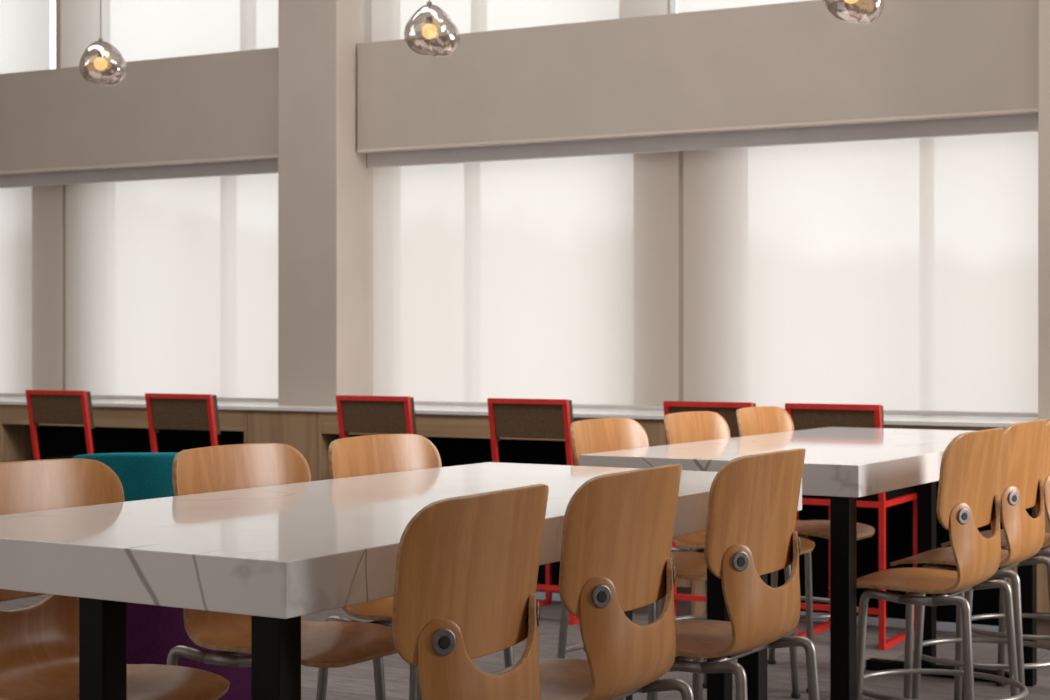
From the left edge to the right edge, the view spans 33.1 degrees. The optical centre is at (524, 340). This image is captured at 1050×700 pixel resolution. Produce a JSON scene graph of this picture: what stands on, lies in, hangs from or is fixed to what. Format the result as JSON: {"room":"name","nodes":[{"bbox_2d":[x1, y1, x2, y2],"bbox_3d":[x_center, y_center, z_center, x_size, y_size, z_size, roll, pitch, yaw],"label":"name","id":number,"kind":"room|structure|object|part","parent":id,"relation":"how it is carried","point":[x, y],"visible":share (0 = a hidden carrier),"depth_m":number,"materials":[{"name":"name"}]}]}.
{"room":"cafeteria","nodes":[
{"label":"cafeteria","id":0,"kind":"room"},
{"bbox_2d":[278,0,372,406],"bbox_3d":[-1.024,-1.346,9.370,0.371,3.400,0.450,0,0,28],"label":"wall pillar","id":1,"kind":"structure","parent":0,"point":[325,187],"depth_m":9.19,"materials":[{"name":"beige paint"}]},
{"bbox_2d":[0,47,277,170],"bbox_3d":[-2.756,-1.285,10.264,3.521,0.574,0.050,0,0,28],"label":"beam","id":2,"kind":"structure","parent":1,"relation":"attached to","point":[215,105],"depth_m":9.90,"materials":[{"name":"beige paint"}]},
{"bbox_2d":[56,0,682,400],"bbox_3d":[0.727,-0.896,8.766,15.000,4.300,0.140,0,0,28],"label":"wall","id":3,"kind":"structure","parent":0,"point":[58,2],"depth_m":8.67,"materials":[{"name":"beige paint"}]},
{"bbox_2d":[0,185,62,396],"bbox_3d":[-3.481,-0.338,10.806,1.745,1.352,0.048,0,0,28],"label":"roller shade","id":4,"kind":"object","parent":3,"relation":"attached to","point":[31,218],"visible":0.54,"depth_m":10.50,"materials":[{"name":"fabric"}]},
{"bbox_2d":[0,154,277,187],"bbox_3d":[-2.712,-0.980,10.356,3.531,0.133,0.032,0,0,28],"label":"trim","id":5,"kind":"structure","parent":3,"relation":"attached to","point":[262,166],"depth_m":10.05,"materials":[{"name":"grey paint"}]},
{"bbox_2d":[65,173,277,402],"bbox_3d":[-1.918,-0.338,9.968,1.758,1.352,0.048,0,0,28],"label":"roller shade","id":6,"kind":"object","parent":3,"relation":"attached to","point":[172,284],"visible":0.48,"depth_m":9.98,"materials":[{"name":"fabric"}]},
{"bbox_2d":[373,151,678,409],"bbox_3d":[-0.027,-0.338,8.955,1.756,1.352,0.048,0,0,28],"label":"roller shade","id":7,"kind":"object","parent":3,"relation":"attached to","point":[548,278],"visible":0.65,"depth_m":8.92,"materials":[{"name":"fabric"}]},
{"bbox_2d":[667,0,675,13],"bbox_3d":[1.551,-2.101,8.325,1.920,1.390,0.100,0,0,28],"label":"window","id":8,"kind":"structure","parent":3,"relation":"in","point":[671,4],"depth_m":8.75,"materials":[{"name":"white glass"}]},
{"bbox_2d":[357,108,1037,167],"bbox_3d":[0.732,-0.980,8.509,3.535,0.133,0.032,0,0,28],"label":"trim","id":9,"kind":"structure","parent":3,"relation":"attached to","point":[1016,123],"depth_m":8.39,"materials":[{"name":"grey paint"}]},
{"bbox_2d":[683,132,1037,417],"bbox_3d":[1.537,-0.338,8.117,1.744,1.352,0.048,0,0,28],"label":"roller shade","id":10,"kind":"object","parent":3,"relation":"attached to","point":[900,276],"visible":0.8,"depth_m":8.10,"materials":[{"name":"fabric"}]},
{"bbox_2d":[0,594,1049,699],"bbox_3d":[-1.833,1.279,3.989,15.000,0.050,11.300,0,0,28],"label":"floor","id":11,"kind":"structure","parent":0,"point":[355,681],"depth_m":6.76,"materials":[{"name":"grey carpet"}]},
{"bbox_2d":[0,405,31,462],"bbox_3d":[-3.005,0.806,10.313,0.460,0.895,0.600,0,0,28],"label":"base cabinet","id":12,"kind":"object","parent":11,"relation":"on","point":[15,439],"visible":0.05,"depth_m":10.03,"materials":[{"name":"brown wood"}]},
{"bbox_2d":[26,390,97,459],"bbox_3d":[-2.300,0.756,9.416,0.399,0.996,0.588,0,0,28],"label":"chair","id":13,"kind":"object","parent":11,"relation":"on","point":[44,406],"visible":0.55,"depth_m":9.17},
{"bbox_2d":[0,458,229,699],"bbox_3d":[-0.905,0.752,3.567,0.532,1.005,0.497,0,0,31],"label":"stool","id":14,"kind":"object","parent":11,"relation":"on","point":[39,643],"visible":0.66,"depth_m":3.66,"materials":[{"name":"brown wood"}]},
{"bbox_3d":[-1.018,0.388,3.636,0.086,0.278,0.489,0,0,31],"label":"panel","id":15,"kind":"part","parent":14,"relation":"part of","materials":[{"name":"brown wood"}]},
{"bbox_2d":[2,405,243,459],"bbox_3d":[-2.138,0.806,9.655,1.688,0.895,0.260,0,0,28],"label":"counter base","id":16,"kind":"object","parent":11,"relation":"on","point":[117,429],"visible":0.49,"depth_m":9.77,"materials":[{"name":"brown wood"}]},
{"bbox_3d":[-2.081,0.806,9.761,1.688,0.895,0.020,0,0,28],"label":"panel","id":17,"kind":"part","parent":16,"relation":"part of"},
{"bbox_2d":[72,452,250,699],"bbox_3d":[-1.029,0.788,5.271,0.636,0.938,0.574,0,0,-12],"label":"lounge chair","id":18,"kind":"object","parent":11,"relation":"on","point":[153,631],"visible":0.07,"depth_m":5.02,"materials":[{"name":"teal fabric"}]},
{"bbox_3d":[-1.012,0.486,5.191,0.636,0.335,0.411,0,0,-12],"label":"backrest","id":19,"kind":"part","parent":18,"relation":"part of","materials":[{"name":"teal fabric"}]},
{"bbox_3d":[-1.032,0.889,5.286,0.570,0.470,0.542,0,0,-12],"label":"seat","id":20,"kind":"part","parent":18,"relation":"part of","materials":[{"name":"fabric"}]},
{"bbox_2d":[145,393,220,451],"bbox_3d":[-1.545,0.756,8.813,0.399,0.996,0.588,0,0,28],"label":"chair","id":21,"kind":"object","parent":11,"relation":"on","point":[169,411],"visible":0.49,"depth_m":8.56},
{"bbox_2d":[167,443,396,699],"bbox_3d":[-0.570,0.752,4.138,0.532,1.005,0.497,0,0,31],"label":"stool","id":22,"kind":"object","parent":11,"relation":"on","point":[324,644],"visible":0.48,"depth_m":4.14,"materials":[{"name":"brown wood"}]},
{"bbox_3d":[-0.786,0.970,4.040,0.149,0.545,0.041,0,0,15],"label":"leg","id":23,"kind":"part","parent":22,"relation":"part of","materials":[{"name":"metal"}]},
{"bbox_3d":[-0.681,0.721,3.989,0.100,0.024,0.025,0,0,31],"label":"seat rail","id":24,"kind":"part","parent":22,"relation":"part of","materials":[{"name":"metal"}]},
{"bbox_3d":[-0.683,0.388,4.207,0.086,0.278,0.489,0,0,31],"label":"panel","id":25,"kind":"part","parent":22,"relation":"part of","materials":[{"name":"brown wood"}]},
{"bbox_3d":[-0.588,0.970,3.919,0.043,0.545,0.149,0,0,-42],"label":"leg","id":26,"kind":"part","parent":22,"relation":"part of","materials":[{"name":"metal"}]},
{"bbox_3d":[-0.383,0.970,4.253,0.149,0.545,0.043,0,0,15],"label":"leg","id":27,"kind":"part","parent":22,"relation":"part of","materials":[{"name":"metal"}]},
{"bbox_2d":[244,410,347,480],"bbox_3d":[-1.100,0.806,9.292,0.483,0.895,0.600,0,0,28],"label":"base cabinet","id":28,"kind":"object","parent":11,"relation":"on","point":[301,430],"visible":0.17,"depth_m":8.99,"materials":[{"name":"brown wood"}]},
{"bbox_3d":[-1.237,0.739,9.036,0.435,0.751,0.019,0,0,28],"label":"door","id":29,"kind":"part","parent":28,"relation":"part of","materials":[{"name":"brown wood"}]},
{"bbox_2d":[336,395,447,466],"bbox_3d":[-0.577,0.756,8.492,0.399,0.996,0.588,0,0,28],"label":"chair","id":30,"kind":"object","parent":11,"relation":"on","point":[356,413],"visible":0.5,"depth_m":8.24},
{"bbox_3d":[-0.695,0.457,8.272,0.399,0.398,0.088,0,0,28],"label":"frame","id":31,"kind":"part","parent":30,"relation":"part of","materials":[{"name":"red metal"}]},
{"bbox_2d":[0,462,801,699],"bbox_3d":[-0.233,0.796,3.822,0.936,0.915,2.040,0,0,31],"label":"table","id":32,"kind":"object","parent":11,"relation":"on","point":[276,555],"visible":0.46,"depth_m":2.98,"materials":[{"name":"white stone"}]},
{"bbox_3d":[-0.714,0.822,2.988,0.057,0.789,0.057,0,0,31],"label":"leg","id":33,"kind":"part","parent":32,"relation":"part of","materials":[{"name":"black metal"}]},
{"bbox_3d":[-0.393,0.822,2.792,0.057,0.789,0.057,0,0,31],"label":"leg","id":34,"kind":"part","parent":32,"relation":"part of","materials":[{"name":"black metal"}]},
{"bbox_3d":[0.239,0.822,4.545,0.057,0.789,0.057,0,0,31],"label":"leg","id":35,"kind":"part","parent":32,"relation":"part of","materials":[{"name":"black metal"}]},
{"bbox_3d":[0.560,0.822,4.349,0.057,0.789,0.057,0,0,31],"label":"leg","id":36,"kind":"part","parent":32,"relation":"part of","materials":[{"name":"black metal"}]},
{"bbox_2d":[316,434,513,699],"bbox_3d":[-0.266,0.752,4.573,0.532,1.005,0.497,0,0,31],"label":"stool","id":37,"kind":"object","parent":11,"relation":"on","point":[356,456],"visible":0.17,"depth_m":4.64,"materials":[{"name":"brown wood"}]},
{"bbox_3d":[-0.481,0.970,4.474,0.149,0.545,0.041,0,0,15],"label":"leg","id":38,"kind":"part","parent":37,"relation":"part of","materials":[{"name":"metal"}]},
{"bbox_3d":[-0.379,0.388,4.642,0.086,0.278,0.489,0,0,31],"label":"panel","id":39,"kind":"part","parent":37,"relation":"part of","materials":[{"name":"brown wood"}]},
{"bbox_3d":[-0.288,0.970,4.349,0.143,0.545,0.062,0,0,31],"label":"leg","id":40,"kind":"part","parent":37,"relation":"part of","materials":[{"name":"metal"}]},
{"bbox_3d":[-0.276,0.970,4.810,0.041,0.545,0.149,0,0,-42],"label":"leg","id":41,"kind":"part","parent":37,"relation":"part of","materials":[{"name":"metal"}]},
{"bbox_3d":[-0.078,0.970,4.688,0.149,0.545,0.043,0,0,15],"label":"leg","id":42,"kind":"part","parent":37,"relation":"part of","materials":[{"name":"metal"}]},
{"bbox_2d":[321,412,598,600],"bbox_3d":[-0.237,0.806,8.636,1.655,0.895,0.260,0,0,28],"label":"counter base","id":43,"kind":"object","parent":11,"relation":"on","point":[458,439],"visible":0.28,"depth_m":8.62,"materials":[{"name":"brown wood"}]},
{"bbox_3d":[-0.180,0.806,8.742,1.655,0.895,0.020,0,0,28],"label":"panel","id":44,"kind":"part","parent":43,"relation":"part of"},
{"bbox_3d":[-0.193,1.236,8.718,1.655,0.035,0.035,0,0,28],"label":"skirting","id":45,"kind":"part","parent":43,"relation":"part of","materials":[{"name":"grey"}]},
{"bbox_2d":[392,484,548,699],"bbox_3d":[-0.180,0.752,3.041,0.532,1.005,0.497,0,0,28],"label":"stool","id":46,"kind":"object","parent":11,"relation":"on","point":[467,566],"visible":1,"depth_m":2.88,"materials":[{"name":"brown wood"}]},
{"bbox_2d":[487,398,578,624],"bbox_3d":[0.145,0.756,8.082,0.399,0.996,0.588,0,0,28],"label":"chair","id":47,"kind":"object","parent":11,"relation":"on","point":[508,417],"visible":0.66,"depth_m":7.84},
{"bbox_3d":[0.027,0.457,7.862,0.399,0.398,0.088,0,0,28],"label":"frame","id":48,"kind":"part","parent":47,"relation":"part of","materials":[{"name":"red metal"}]},
{"bbox_3d":[-0.005,1.242,8.200,0.023,0.023,0.477,0,0,28],"label":"sled rail","id":49,"kind":"part","parent":47,"relation":"part of","materials":[{"name":"red metal"}]},
{"bbox_3d":[0.113,0.954,8.420,0.023,0.600,0.023,0,0,28],"label":"leg","id":50,"kind":"part","parent":47,"relation":"part of","materials":[{"name":"red metal"}]},
{"bbox_3d":[0.208,0.954,7.802,0.023,0.600,0.023,0,0,28],"label":"leg","id":51,"kind":"part","parent":47,"relation":"part of","materials":[{"name":"red metal"}]},
{"bbox_2d":[490,464,693,699],"bbox_3d":[0.100,0.752,3.549,0.532,1.005,0.497,0,0,29],"label":"stool","id":52,"kind":"object","parent":11,"relation":"on","point":[618,528],"visible":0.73,"depth_m":3.40,"materials":[{"name":"brown wood"}]},
{"bbox_3d":[0.215,0.388,3.484,0.086,0.278,0.489,0,0,29],"label":"panel","id":53,"kind":"part","parent":52,"relation":"part of","materials":[{"name":"brown wood"}]},
{"bbox_3d":[0.312,0.970,3.655,0.149,0.545,0.041,0,0,13],"label":"leg","id":54,"kind":"part","parent":52,"relation":"part of","materials":[{"name":"metal"}]},
{"bbox_2d":[557,418,706,699],"bbox_3d":[0.370,0.752,5.554,0.532,1.005,0.497,0,0,31],"label":"stool","id":55,"kind":"object","parent":11,"relation":"on","point":[588,436],"visible":0.14,"depth_m":5.59,"materials":[{"name":"brown wood"}]},
{"bbox_3d":[0.154,0.970,5.455,0.149,0.545,0.041,0,0,15],"label":"leg","id":56,"kind":"part","parent":55,"relation":"part of","materials":[{"name":"metal"}]},
{"bbox_3d":[0.257,0.388,5.623,0.086,0.278,0.489,0,0,31],"label":"panel","id":57,"kind":"part","parent":55,"relation":"part of","materials":[{"name":"brown wood"}]},
{"bbox_3d":[0.352,0.970,5.335,0.043,0.545,0.149,0,0,-42],"label":"leg","id":58,"kind":"part","parent":55,"relation":"part of","materials":[{"name":"metal"}]},
{"bbox_3d":[0.557,0.970,5.669,0.149,0.545,0.043,0,0,15],"label":"leg","id":59,"kind":"part","parent":55,"relation":"part of","materials":[{"name":"metal"}]},
{"bbox_2d":[633,419,705,616],"bbox_3d":[0.741,0.806,8.305,0.380,0.895,0.600,0,0,28],"label":"base cabinet","id":60,"kind":"object","parent":11,"relation":"on","point":[654,429],"visible":0.08,"depth_m":8.02,"materials":[{"name":"brown wood"}]},
{"bbox_3d":[0.604,0.739,8.049,0.332,0.751,0.019,0,0,28],"label":"door","id":61,"kind":"part","parent":60,"relation":"part of","materials":[{"name":"brown wood"}]},
{"bbox_2d":[583,448,819,699],"bbox_3d":[0.435,0.752,4.081,0.532,1.005,0.497,0,0,31],"label":"stool","id":62,"kind":"object","parent":11,"relation":"on","point":[753,500],"visible":0.77,"depth_m":3.93,"materials":[{"name":"brown wood"}]},
{"bbox_3d":[0.352,0.721,3.915,0.100,0.024,0.025,0,0,31],"label":"seat rail","id":63,"kind":"part","parent":62,"relation":"part of","materials":[{"name":"metal"}]},
{"bbox_3d":[0.452,0.970,4.300,0.043,0.545,0.149,0,0,-42],"label":"leg","id":64,"kind":"part","parent":62,"relation":"part of","materials":[{"name":"metal"}]},
{"bbox_3d":[0.445,0.970,3.844,0.041,0.545,0.149,0,0,-42],"label":"leg","id":65,"kind":"part","parent":62,"relation":"part of","materials":[{"name":"metal"}]},
{"bbox_3d":[0.548,0.388,4.012,0.086,0.278,0.489,0,0,31],"label":"panel","id":66,"kind":"part","parent":62,"relation":"part of","materials":[{"name":"brown wood"}]},
{"bbox_3d":[0.650,0.970,4.180,0.149,0.545,0.041,0,0,15],"label":"leg","id":67,"kind":"part","parent":62,"relation":"part of","materials":[{"name":"metal"}]},
{"bbox_2d":[647,411,814,699],"bbox_3d":[0.701,0.752,6.095,0.532,1.005,0.497,0,0,31],"label":"stool","id":68,"kind":"object","parent":11,"relation":"on","point":[693,426],"visible":0.15,"depth_m":6.19,"materials":[{"name":"brown wood"}]},
{"bbox_3d":[0.486,0.970,5.997,0.149,0.545,0.041,0,0,15],"label":"leg","id":69,"kind":"part","parent":68,"relation":"part of","materials":[{"name":"metal"}]},
{"bbox_3d":[0.588,0.388,6.165,0.086,0.278,0.489,0,0,31],"label":"panel","id":70,"kind":"part","parent":68,"relation":"part of","materials":[{"name":"brown wood"}]},
{"bbox_3d":[0.691,0.970,6.332,0.041,0.545,0.149,0,0,-42],"label":"leg","id":71,"kind":"part","parent":68,"relation":"part of","materials":[{"name":"metal"}]},
{"bbox_3d":[0.888,0.970,6.210,0.149,0.545,0.043,0,0,15],"label":"leg","id":72,"kind":"part","parent":68,"relation":"part of","materials":[{"name":"metal"}]},
{"bbox_2d":[663,401,798,622],"bbox_3d":[0.904,0.756,7.699,0.399,0.996,0.588,0,0,28],"label":"chair","id":73,"kind":"object","parent":11,"relation":"on","point":[727,410],"visible":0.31,"depth_m":7.46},
{"bbox_3d":[0.635,0.954,7.596,0.023,0.600,0.023,0,0,28],"label":"leg","id":74,"kind":"part","parent":73,"relation":"part of","materials":[{"name":"metal"}]},
{"bbox_3d":[0.786,0.457,7.478,0.399,0.398,0.088,0,0,28],"label":"frame","id":75,"kind":"part","parent":73,"relation":"part of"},
{"bbox_2d":[736,406,874,692],"bbox_3d":[1.002,0.752,6.568,0.532,1.005,0.497,0,0,31],"label":"stool","id":76,"kind":"object","parent":11,"relation":"on","point":[759,420],"visible":0.21,"depth_m":6.60,"materials":[{"name":"brown wood"}]},
{"bbox_3d":[0.889,0.388,6.637,0.086,0.278,0.489,0,0,31],"label":"panel","id":77,"kind":"part","parent":76,"relation":"part of","materials":[{"name":"brown wood"}]},
{"bbox_3d":[0.992,0.970,6.804,0.041,0.545,0.149,0,0,-42],"label":"leg","id":78,"kind":"part","parent":76,"relation":"part of","materials":[{"name":"metal"}]},
{"bbox_3d":[0.985,0.970,6.349,0.043,0.545,0.149,0,0,-42],"label":"leg","id":79,"kind":"part","parent":76,"relation":"part of","materials":[{"name":"metal"}]},
{"bbox_2d":[580,427,1036,699],"bbox_3d":[1.053,0.796,5.879,0.873,0.915,1.987,0,0,31],"label":"table","id":80,"kind":"object","parent":11,"relation":"on","point":[843,464],"visible":0.58,"depth_m":5.18,"materials":[{"name":"white stone"}]},
{"bbox_3d":[0.560,0.822,5.085,0.057,0.789,0.057,0,0,31],"label":"leg","id":81,"kind":"part","parent":80,"relation":"part of","materials":[{"name":"black metal"}]},
{"bbox_3d":[0.881,0.822,4.889,0.057,0.789,0.057,0,0,31],"label":"leg","id":82,"kind":"part","parent":80,"relation":"part of","materials":[{"name":"black metal"}]},
{"bbox_3d":[1.508,0.822,6.634,0.057,0.789,0.057,0,0,31],"label":"leg","id":83,"kind":"part","parent":80,"relation":"part of","materials":[{"name":"black metal"}]},
{"bbox_3d":[1.829,0.822,6.438,0.057,0.789,0.057,0,0,31],"label":"leg","id":84,"kind":"part","parent":80,"relation":"part of","materials":[{"name":"black metal"}]},
{"bbox_2d":[785,403,916,650],"bbox_3d":[1.384,0.756,7.441,0.399,0.996,0.588,0,0,28],"label":"chair","id":85,"kind":"object","parent":11,"relation":"on","point":[804,416],"visible":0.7,"depth_m":7.20,"materials":[{"name":"red metal"}]},
{"bbox_3d":[1.234,1.242,7.559,0.023,0.023,0.477,0,0,28],"label":"sled rail","id":86,"kind":"part","parent":85,"relation":"part of","materials":[{"name":"red metal"}]},
{"bbox_3d":[1.352,0.954,7.779,0.023,0.600,0.023,0,0,28],"label":"leg","id":87,"kind":"part","parent":85,"relation":"part of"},
{"bbox_3d":[1.266,0.457,7.221,0.399,0.398,0.088,0,0,28],"label":"frame","id":88,"kind":"part","parent":85,"relation":"part of","materials":[{"name":"red metal"}]},
{"bbox_3d":[1.282,0.665,7.250,0.353,0.023,0.023,0,0,28],"label":"cross rail","id":89,"kind":"part","parent":85,"relation":"part of","materials":[{"name":"red metal"}]},
{"bbox_3d":[1.447,0.954,7.161,0.023,0.600,0.023,0,0,28],"label":"leg","id":90,"kind":"part","parent":85,"relation":"part of","materials":[{"name":"metal"}]},
{"bbox_3d":[1.565,1.242,7.381,0.023,0.023,0.477,0,0,28],"label":"sled rail","id":91,"kind":"part","parent":85,"relation":"part of","materials":[{"name":"metal"}]},
{"bbox_3d":[1.565,0.665,7.381,0.023,0.023,0.477,0,0,28],"label":"seat rail","id":92,"kind":"part","parent":85,"relation":"part of","materials":[{"name":"red metal"}]},
{"bbox_3d":[1.683,0.954,7.601,0.023,0.600,0.023,0,0,28],"label":"leg","id":93,"kind":"part","parent":85,"relation":"part of","materials":[{"name":"red metal"}]},
{"bbox_2d":[767,425,1007,633],"bbox_3d":[1.441,0.806,7.737,1.388,0.895,0.260,0,0,28],"label":"counter","id":94,"kind":"object","parent":11,"relation":"on","point":[899,517],"visible":0.02,"depth_m":7.77,"materials":[{"name":"wood"}]},
{"bbox_3d":[1.498,0.806,7.843,1.388,0.895,0.020,0,0,28],"label":"panel","id":95,"kind":"part","parent":94,"relation":"part of","materials":[{"name":"black"}]},
{"bbox_3d":[1.484,1.236,7.819,1.388,0.035,0.035,0,0,28],"label":"skirting","id":96,"kind":"part","parent":94,"relation":"part of","materials":[{"name":"grey"}]},
{"bbox_2d":[829,427,1028,699],"bbox_3d":[1.169,0.752,5.070,0.532,1.005,0.497,0,0,31],"label":"stool","id":97,"kind":"object","parent":11,"relation":"on","point":[967,500],"visible":0.97,"depth_m":4.95,"materials":[{"name":"brown wood"}]},
{"bbox_3d":[0.982,0.970,4.955,0.149,0.545,0.043,0,0,15],"label":"leg","id":98,"kind":"part","parent":97,"relation":"part of","materials":[{"name":"metal"}]},
{"bbox_3d":[1.186,0.970,5.289,0.043,0.545,0.149,0,0,-42],"label":"leg","id":99,"kind":"part","parent":97,"relation":"part of","materials":[{"name":"metal"}]},
{"bbox_3d":[1.087,0.721,4.904,0.100,0.024,0.025,0,0,31],"label":"seat rail","id":100,"kind":"part","parent":97,"relation":"part of","materials":[{"name":"metal"}]},
{"bbox_3d":[1.179,0.970,4.833,0.041,0.545,0.149,0,0,-42],"label":"leg","id":101,"kind":"part","parent":97,"relation":"part of","materials":[{"name":"metal"}]},
{"bbox_3d":[1.282,0.388,5.001,0.086,0.278,0.489,0,0,31],"label":"panel","id":102,"kind":"part","parent":97,"relation":"part of","materials":[{"name":"brown wood"}]},
{"bbox_3d":[1.385,0.970,5.169,0.149,0.545,0.041,0,0,15],"label":"leg","id":103,"kind":"part","parent":97,"relation":"part of","materials":[{"name":"metal"}]},
{"bbox_2d":[890,419,1049,699],"bbox_3d":[1.460,0.752,5.625,0.532,1.005,0.497,0,0,31],"label":"stool","id":104,"kind":"object","parent":11,"relation":"on","point":[1019,487],"visible":0.8,"depth_m":5.48,"materials":[{"name":"brown wood"}]},
{"bbox_3d":[1.272,0.970,5.510,0.149,0.545,0.043,0,0,15],"label":"leg","id":105,"kind":"part","parent":104,"relation":"part of","materials":[{"name":"metal"}]},
{"bbox_3d":[1.477,0.970,5.844,0.043,0.545,0.149,0,0,-42],"label":"leg","id":106,"kind":"part","parent":104,"relation":"part of","materials":[{"name":"metal"}]},
{"bbox_3d":[1.470,0.970,5.388,0.041,0.545,0.149,0,0,-42],"label":"leg","id":107,"kind":"part","parent":104,"relation":"part of","materials":[{"name":"metal"}]},
{"bbox_3d":[1.573,0.388,5.556,0.086,0.278,0.489,0,0,31],"label":"panel","id":108,"kind":"part","parent":104,"relation":"part of","materials":[{"name":"brown wood"}]},
{"bbox_3d":[1.675,0.970,5.724,0.149,0.545,0.041,0,0,15],"label":"leg","id":109,"kind":"part","parent":104,"relation":"part of","materials":[{"name":"metal"}]},
{"bbox_2d":[941,419,1049,699],"bbox_3d":[1.744,0.752,6.149,0.532,1.005,0.497,0,0,31],"label":"stool","id":110,"kind":"object","parent":11,"relation":"on","point":[1044,474],"visible":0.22,"depth_m":6.03,"materials":[{"name":"brown wood"}]},
{"bbox_3d":[1.557,0.970,6.034,0.149,0.545,0.043,0,0,15],"label":"leg","id":111,"kind":"part","parent":110,"relation":"part of","materials":[{"name":"metal"}]},
{"bbox_3d":[1.762,0.970,6.368,0.043,0.545,0.149,0,0,-42],"label":"leg","id":112,"kind":"part","parent":110,"relation":"part of","materials":[{"name":"metal"}]},
{"bbox_3d":[1.755,0.970,5.912,0.041,0.545,0.149,0,0,-42],"label":"leg","id":113,"kind":"part","parent":110,"relation":"part of","materials":[{"name":"metal"}]},
{"bbox_3d":[1.858,0.388,6.079,0.086,0.278,0.489,0,0,31],"label":"panel","id":114,"kind":"part","parent":110,"relation":"part of","materials":[{"name":"brown wood"}]},
{"bbox_2d":[1008,506,1049,644],"bbox_3d":[3.253,0.806,6.959,2.540,0.895,0.600,0,0,28],"label":"base cabinet","id":115,"kind":"object","parent":11,"relation":"on","point":[1043,625],"visible":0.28,"depth_m":7.23,"materials":[{"name":"brown wood"}]},
{"bbox_2d":[0,397,1037,427],"bbox_3d":[-0.825,0.349,9.150,11.900,0.020,0.640,0,0,28],"label":"countertop","id":116,"kind":"structure","parent":115,"relation":"on","point":[913,420],"depth_m":8.46,"materials":[{"name":"white stone"}]},
{"bbox_3d":[3.116,0.739,6.703,2.492,0.751,0.019,0,0,28],"label":"door","id":117,"kind":"part","parent":115,"relation":"part of","materials":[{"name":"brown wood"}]},
{"bbox_2d":[357,0,1037,148],"bbox_3d":[0.689,-1.275,8.418,3.525,0.554,0.050,0,0,28],"label":"beam","id":118,"kind":"structure","parent":0,"point":[791,62],"depth_m":8.30,"materials":[{"name":"beige paint"}]},
{"bbox_2d":[1038,0,1049,420],"bbox_3d":[2.421,-1.346,7.524,0.370,3.400,0.450,0,0,28],"label":"wall pillar","id":119,"kind":"structure","parent":0,"point":[1043,5],"depth_m":7.40,"materials":[{"name":"beige paint"}]},
{"bbox_3d":[-1.833,-3.096,3.989,15.000,0.100,11.300,0,0,28],"label":"ceiling","id":120,"kind":"structure","parent":0,"visible":0},
{"bbox_2d":[0,0,49,73],"bbox_3d":[-3.528,-2.238,10.752,1.713,1.583,0.048,0,0,28],"label":"roller shade","id":121,"kind":"object","parent":120,"relation":"hanging from","point":[24,24],"visible":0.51,"depth_m":10.44,"materials":[{"name":"fabric"}]},
{"bbox_2d":[79,0,126,84],"bbox_3d":[-1.650,-2.020,6.901,0.168,2.052,0.173,0,0,-40],"label":"pendant lamp","id":122,"kind":"object","parent":120,"relation":"hanging from","point":[100,63],"visible":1,"depth_m":6.88,"materials":[{"name":"clear glass"}]},
{"bbox_3d":[-1.657,-2.104,6.901,0.004,1.854,0.004,0,0,8],"label":"cord","id":123,"kind":"part","parent":122,"relation":"part of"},
{"bbox_2d":[98,51,103,57],"bbox_3d":[-1.657,-1.114,6.901,0.023,0.031,0.022,0,0,8],"label":"socket","id":124,"kind":"object","parent":122,"relation":"attached to","point":[100,53],"depth_m":6.89,"materials":[{"name":"silver metal"}]},
{"bbox_3d":[-1.657,-1.081,6.901,0.053,0.053,0.053,0,0,8],"label":"bulb","id":125,"kind":"part","parent":122,"relation":"part of","materials":[{"name":"yellow glass"}]},
{"bbox_3d":[-1.647,-1.083,6.902,0.174,0.176,0.167,0,0,-30],"label":"lamp shade","id":126,"kind":"part","parent":122,"relation":"part of","materials":[{"name":"clear glass"}]},
{"bbox_2d":[61,0,277,67],"bbox_3d":[-1.939,-2.238,9.900,1.732,1.583,0.048,0,0,28],"label":"roller shade","id":127,"kind":"object","parent":120,"relation":"hanging from","point":[139,29],"visible":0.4,"depth_m":9.94,"materials":[{"name":"fabric"}]},
{"bbox_2d":[404,0,459,56],"bbox_3d":[-0.306,-1.989,5.809,0.168,2.114,0.165,0,0,-38],"label":"pendant lamp","id":128,"kind":"object","parent":120,"relation":"hanging from","point":[429,31],"visible":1,"depth_m":5.79,"materials":[{"name":"clear glass"}]},
{"bbox_2d":[426,16,432,23],"bbox_3d":[-0.314,-1.048,5.807,0.022,0.030,0.022,0,0,3],"label":"socket","id":129,"kind":"object","parent":128,"relation":"attached to","point":[429,20],"depth_m":5.80,"materials":[{"name":"silver metal"}]},
{"bbox_3d":[-0.314,-1.016,5.807,0.052,0.052,0.052,0,0,3],"label":"bulb","id":130,"kind":"part","parent":128,"relation":"part of","materials":[{"name":"yellow glass"}]},
{"bbox_2d":[372,0,666,41],"bbox_3d":[-0.057,-2.238,8.891,1.690,1.583,0.048,0,0,28],"label":"roller shade","id":131,"kind":"object","parent":120,"relation":"hanging from","point":[390,18],"visible":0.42,"depth_m":8.93,"materials":[{"name":"fabric"}]},
{"bbox_2d":[678,0,809,12],"bbox_3d":[1.504,-2.238,8.055,1.744,1.583,0.048,0,0,28],"label":"roller shade","id":132,"kind":"object","parent":120,"relation":"hanging from","point":[683,5],"visible":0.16,"depth_m":8.36,"materials":[{"name":"fabric"}]},
{"bbox_2d":[823,0,883,23],"bbox_3d":[0.988,-1.998,5.299,0.166,2.096,0.179,0,0,44],"label":"pendant lamp","id":133,"kind":"object","parent":120,"relation":"hanging from","point":[831,9],"visible":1,"depth_m":5.29,"materials":[{"name":"clear glass"}]},
{"bbox_3d":[0.978,-1.036,5.296,0.053,0.053,0.053,0,0,-17],"label":"bulb","id":134,"kind":"part","parent":133,"relation":"part of","materials":[{"name":"yellow glass"}]}
]}

